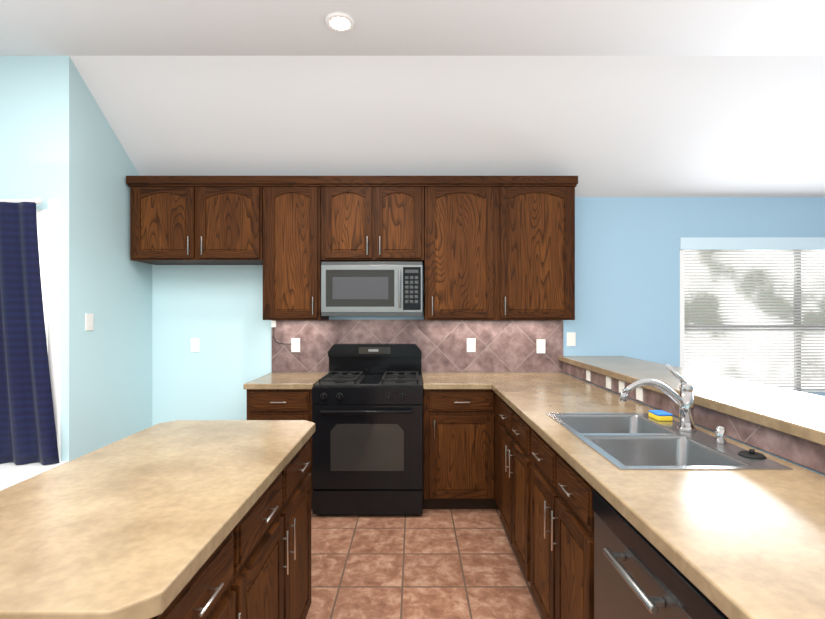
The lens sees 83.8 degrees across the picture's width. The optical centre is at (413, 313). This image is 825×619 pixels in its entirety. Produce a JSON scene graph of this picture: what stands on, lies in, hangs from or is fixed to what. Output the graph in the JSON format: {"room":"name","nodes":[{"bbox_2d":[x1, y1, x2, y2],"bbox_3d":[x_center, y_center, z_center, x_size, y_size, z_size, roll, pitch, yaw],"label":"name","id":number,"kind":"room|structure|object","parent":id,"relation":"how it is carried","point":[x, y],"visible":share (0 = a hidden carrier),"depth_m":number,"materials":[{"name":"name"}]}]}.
{"room":"kitchen","nodes":[
{"label":"kitchen","id":0,"kind":"room"},
{"bbox_2d":[0,56,151,461],"bbox_3d":[-3.595,-0.120,3.485,2.810,3.040,1.130,0,0,0],"label":"wall","id":1,"kind":"structure","parent":0,"point":[59,140],"depth_m":3.06,"materials":[{"name":"teal paint"}]},
{"bbox_2d":[0,198,41,203],"bbox_3d":[-2.902,-0.700,2.872,1.195,0.040,0.093,0,0,0],"label":"curtain rod","id":2,"kind":"object","parent":1,"relation":"attached to","point":[37,200],"visible":0.96,"depth_m":2.84,"materials":[{"name":"white paint"}]},
{"bbox_2d":[0,202,59,464],"bbox_3d":[-2.776,0.117,2.843,1.148,1.615,0.060,0,0,0],"label":"curtain","id":3,"kind":"object","parent":2,"relation":"hanging from","point":[27,429],"visible":1,"depth_m":2.84,"materials":[{"name":"blue fabric"}]},
{"bbox_2d":[36,199,60,460],"bbox_3d":[-3.220,0.105,2.904,1.960,1.650,0.028,0,0,0],"label":"window","id":4,"kind":"structure","parent":1,"relation":"in","point":[49,231],"depth_m":2.89,"materials":[{"name":"white paint"}]},
{"bbox_2d":[85,314,93,330],"bbox_3d":[-2.186,0.054,3.100,0.007,0.115,0.072,0,0,0],"label":"light switch","id":5,"kind":"object","parent":1,"relation":"attached to","point":[89,322],"visible":1,"depth_m":3.09,"materials":[{"name":"white plastic"}]},
{"bbox_2d":[0,0,824,55],"bbox_3d":[0.500,-1.690,-0.040,11.000,0.100,5.920,0,0,0],"label":"ceiling","id":6,"kind":"structure","parent":0,"point":[420,28],"depth_m":2.64,"materials":[{"name":"white paint"}]},
{"bbox_2d":[325,12,354,31],"bbox_3d":[-0.415,-1.633,2.580,0.170,0.014,0.170,0,0,0],"label":"recessed light","id":7,"kind":"object","parent":6,"relation":"in","point":[340,21],"visible":0.98,"depth_m":2.56,"materials":[{"name":"white paint"}]},
{"bbox_2d":[306,509,542,618],"bbox_3d":[0.500,1.450,0.525,11.000,0.100,7.050,0,0,0],"label":"floor","id":8,"kind":"structure","parent":0,"point":[446,564],"depth_m":2.53,"materials":[{"name":"tile"}]},
{"bbox_2d":[0,461,67,490],"bbox_3d":[-3.596,1.165,2.584,2.808,0.470,0.668,0,0,0],"label":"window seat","id":9,"kind":"object","parent":8,"relation":"on","point":[11,474],"visible":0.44,"depth_m":2.72,"materials":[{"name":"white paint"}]},
{"bbox_2d":[151,438,310,618],"bbox_3d":[-0.765,0.964,1.430,0.669,0.873,1.280,0,0,0],"label":"kitchen island","id":10,"kind":"object","parent":8,"relation":"on","point":[257,564],"visible":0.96,"depth_m":1.42,"materials":[{"name":"brown wood"}]},
{"bbox_2d":[0,420,314,618],"bbox_3d":[-0.790,0.506,1.430,0.700,0.040,1.360,0,0,0],"label":"island countertop","id":11,"kind":"structure","parent":10,"relation":"on","point":[142,524],"depth_m":1.11,"materials":[{"name":"laminate"}]},
{"bbox_2d":[247,389,312,508],"bbox_3d":[-0.941,0.964,3.525,0.471,0.872,0.630,0,0,0],"label":"base cabinet","id":12,"kind":"object","parent":8,"relation":"on","point":[262,404],"depth_m":3.21,"materials":[{"name":"brown wood"}]},
{"bbox_2d":[243,372,328,388],"bbox_3d":[-0.947,0.506,3.521,0.487,0.040,0.638,0,0,0],"label":"countertop","id":13,"kind":"structure","parent":12,"relation":"on","point":[273,380],"depth_m":3.32,"materials":[{"name":"laminate"}]},
{"bbox_2d":[312,343,422,514],"bbox_3d":[-0.319,0.822,3.450,0.760,1.156,0.739,0,0,0],"label":"range","id":14,"kind":"object","parent":8,"relation":"on","point":[367,435],"visible":1,"depth_m":3.14,"materials":[{"name":"black metal"}]},
{"bbox_2d":[423,389,494,508],"bbox_3d":[0.313,0.964,3.525,0.495,0.872,0.630,0,0,0],"label":"base cabinet","id":15,"kind":"object","parent":8,"relation":"on","point":[452,418],"depth_m":3.21,"materials":[{"name":"brown wood"}]},
{"bbox_2d":[422,372,486,388],"bbox_3d":[0.292,0.506,3.518,0.456,0.040,0.644,0,0,0],"label":"countertop","id":16,"kind":"structure","parent":15,"relation":"on","point":[430,380],"depth_m":3.36,"materials":[{"name":"laminate"}]},
{"bbox_2d":[483,372,824,618],"bbox_3d":[0.885,0.506,2.070,0.703,0.040,3.540,0,0,0],"label":"countertop","id":17,"kind":"structure","parent":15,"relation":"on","point":[739,544],"depth_m":1.14,"materials":[{"name":"laminate"}]},
{"bbox_2d":[620,364,695,431],"bbox_3d":[1.019,0.344,1.915,0.304,0.274,0.072,0,0,0],"label":"faucet","id":18,"kind":"object","parent":17,"relation":"on","point":[684,401],"visible":1,"depth_m":1.91,"materials":[{"name":"silver metal"}]},
{"bbox_2d":[546,413,792,469],"bbox_3d":[0.912,0.579,1.840,0.539,0.193,0.814,0,0,0],"label":"sink","id":19,"kind":"object","parent":17,"relation":"in","point":[632,441],"visible":0.58,"depth_m":1.82,"materials":[{"name":"silver metal"}]},
{"bbox_2d":[648,410,672,420],"bbox_3d":[1.133,0.466,2.115,0.065,0.031,0.090,0,0,0],"label":"sponge","id":20,"kind":"object","parent":19,"relation":"on","point":[660,415],"visible":1,"depth_m":2.08,"materials":[{"name":"yellow"}]},
{"bbox_2d":[716,426,725,444],"bbox_3d":[1.145,0.450,1.715,0.034,0.064,0.034,0,0,0],"label":"soap dispenser","id":21,"kind":"object","parent":19,"relation":"on","point":[720,434],"visible":1,"depth_m":1.70,"materials":[{"name":"silver metal"}]},
{"bbox_2d":[738,449,766,458],"bbox_3d":[1.150,0.471,1.565,0.080,0.021,0.080,0,0,0],"label":"stopper","id":22,"kind":"object","parent":19,"relation":"on","point":[751,453],"visible":0.98,"depth_m":1.55,"materials":[{"name":"black rubber"}]},
{"bbox_2d":[483,413,523,508],"bbox_3d":[0.873,1.050,3.044,0.730,0.699,0.372,0,0,0],"label":"base cabinet","id":23,"kind":"object","parent":8,"relation":"on","point":[487,449],"depth_m":3.21,"materials":[{"name":"brown wood"}]},
{"bbox_2d":[499,421,560,569],"bbox_3d":[0.891,1.050,2.547,0.693,0.699,0.725,0,0,0],"label":"base cabinet","id":24,"kind":"object","parent":8,"relation":"on","point":[517,440],"depth_m":2.48,"materials":[{"name":"brown wood"}]},
{"bbox_2d":[523,457,594,618],"bbox_3d":[0.891,1.050,1.800,0.693,0.699,0.770,0,0,0],"label":"base cabinet","id":25,"kind":"object","parent":8,"relation":"on","point":[558,513],"depth_m":1.73,"materials":[{"name":"brown wood"}]},
{"bbox_2d":[593,490,728,618],"bbox_3d":[0.866,0.966,1.107,0.722,0.868,0.599,0,0,0],"label":"dishwasher","id":26,"kind":"object","parent":8,"relation":"on","point":[638,574],"visible":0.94,"depth_m":1.14,"materials":[{"name":"silver metal"}]},
{"bbox_2d":[69,56,824,196],"bbox_3d":[1.905,-1.299,3.485,8.190,0.922,1.130,0,0,0],"label":"ceiling","id":27,"kind":"structure","parent":0,"point":[676,126],"depth_m":3.27,"materials":[{"name":"white paint"}]},
{"bbox_2d":[152,197,824,425],"bbox_3d":[1.905,0.175,3.916,8.190,2.450,0.148,0,0,0],"label":"wall","id":28,"kind":"structure","parent":0,"point":[627,276],"depth_m":3.85,"materials":[{"name":"blue paint"}]},
{"bbox_2d":[126,176,261,264],"bbox_3d":[-1.659,-0.728,3.664,1.003,0.634,0.368,0,0,0],"label":"upper cabinet","id":29,"kind":"object","parent":28,"relation":"attached to","point":[175,220],"depth_m":3.48,"materials":[{"name":"brown wood"}]},
{"bbox_2d":[191,338,199,351],"bbox_3d":[-1.830,0.260,3.846,0.072,0.115,0.007,0,0,0],"label":"outlet","id":30,"kind":"object","parent":28,"relation":"attached to","point":[195,344],"visible":1,"depth_m":3.84,"materials":[{"name":"white plastic"}]},
{"bbox_2d":[258,176,328,319],"bbox_3d":[-0.932,-0.499,3.664,0.439,1.090,0.368,0,0,0],"label":"upper cabinet","id":31,"kind":"object","parent":28,"relation":"attached to","point":[291,260],"depth_m":3.48,"materials":[{"name":"brown wood"}]},
{"bbox_2d":[271,321,283,343],"bbox_3d":[-1.102,0.154,3.831,0.165,0.198,0.022,0,0,0],"label":"cord","id":32,"kind":"object","parent":31,"relation":"hanging from","point":[273,324],"visible":0.96,"depth_m":3.82,"materials":[{"name":"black plastic"}]},
{"bbox_2d":[291,338,299,351],"bbox_3d":[-0.987,0.260,3.838,0.072,0.115,0.007,0,0,0],"label":"electrical outlet","id":33,"kind":"object","parent":28,"relation":"attached to","point":[295,344],"visible":1,"depth_m":3.84,"materials":[{"name":"white plastic"}]},
{"bbox_2d":[322,176,425,261],"bbox_3d":[-0.316,-0.728,3.664,0.784,0.634,0.368,0,0,0],"label":"upper cabinet","id":34,"kind":"object","parent":28,"relation":"attached to","point":[365,218],"depth_m":3.48,"materials":[{"name":"brown wood"}]},
{"bbox_2d":[321,262,421,315],"bbox_3d":[-0.316,-0.189,3.627,0.758,0.407,0.442,0,0,0],"label":"microwave","id":35,"kind":"object","parent":34,"relation":"attached to","point":[371,288],"visible":1,"depth_m":3.44,"materials":[{"name":"silver metal"}]},
{"bbox_2d":[422,176,497,319],"bbox_3d":[0.355,-0.499,3.664,0.547,1.090,0.368,0,0,0],"label":"upper cabinet","id":36,"kind":"object","parent":28,"relation":"attached to","point":[491,247],"depth_m":3.48,"materials":[{"name":"brown wood"}]},
{"bbox_2d":[467,338,474,351],"bbox_3d":[0.477,0.260,3.838,0.072,0.115,0.007,0,0,0],"label":"electrical outlet","id":37,"kind":"object","parent":28,"relation":"attached to","point":[470,344],"visible":1,"depth_m":3.84,"materials":[{"name":"white plastic"}]},
{"bbox_2d":[498,176,577,319],"bbox_3d":[0.927,-0.499,3.664,0.596,1.090,0.368,0,0,0],"label":"upper cabinet","id":38,"kind":"object","parent":28,"relation":"attached to","point":[536,214],"depth_m":3.48,"materials":[{"name":"brown wood"}]},
{"bbox_2d":[537,339,544,352],"bbox_3d":[1.060,0.270,3.838,0.072,0.115,0.007,0,0,0],"label":"electrical outlet","id":39,"kind":"object","parent":28,"relation":"attached to","point":[540,345],"visible":1,"depth_m":3.84,"materials":[{"name":"white plastic"}]},
{"bbox_2d":[567,332,575,345],"bbox_3d":[1.315,0.210,3.846,0.072,0.115,0.007,0,0,0],"label":"light switch","id":40,"kind":"object","parent":28,"relation":"attached to","point":[571,338],"visible":1,"depth_m":3.84,"materials":[{"name":"white plastic"}]},
{"bbox_2d":[684,256,824,391],"bbox_3d":[3.113,0.018,3.934,1.774,1.324,0.039,0,0,0],"label":"window blinds","id":41,"kind":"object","parent":28,"relation":"in","point":[757,320],"depth_m":3.95,"materials":[{"name":"white paint"}]},
{"bbox_2d":[680,237,824,393],"bbox_3d":[3.113,0.018,3.881,1.770,1.320,0.069,0,0,0],"label":"window","id":42,"kind":"structure","parent":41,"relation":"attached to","point":[752,246],"depth_m":3.89,"materials":[{"name":"white"}]},
{"bbox_2d":[559,356,824,475],"bbox_3d":[1.480,0.875,1.925,0.535,1.050,3.850,0,0,0],"label":"raised bar ledge","id":43,"kind":"structure","parent":0,"point":[788,425],"depth_m":1.91,"materials":[{"name":"brown tile"}]},
{"bbox_2d":[586,370,590,380],"bbox_3d":[1.235,0.435,3.260,0.007,0.075,0.070,0,0,0],"label":"outlet","id":44,"kind":"object","parent":43,"relation":"attached to","point":[588,375],"visible":1,"depth_m":3.25,"materials":[{"name":"white plastic"}]},
{"bbox_2d":[606,376,610,388],"bbox_3d":[1.235,0.435,2.920,0.007,0.075,0.070,0,0,0],"label":"outlet","id":45,"kind":"object","parent":43,"relation":"attached to","point":[608,382],"visible":1,"depth_m":2.91,"materials":[{"name":"white plastic"}]},
{"bbox_2d":[619,380,624,392],"bbox_3d":[1.235,0.435,2.735,0.007,0.075,0.070,0,0,0],"label":"outlet","id":46,"kind":"object","parent":43,"relation":"attached to","point":[621,385],"visible":0.81,"depth_m":2.73,"materials":[{"name":"white plastic"}]},
{"bbox_2d":[636,387,642,400],"bbox_3d":[1.235,0.435,2.520,0.007,0.075,0.070,0,0,0],"label":"outlet","id":47,"kind":"object","parent":43,"relation":"attached to","point":[639,393],"visible":0.88,"depth_m":2.51,"materials":[{"name":"white plastic"}]}
]}

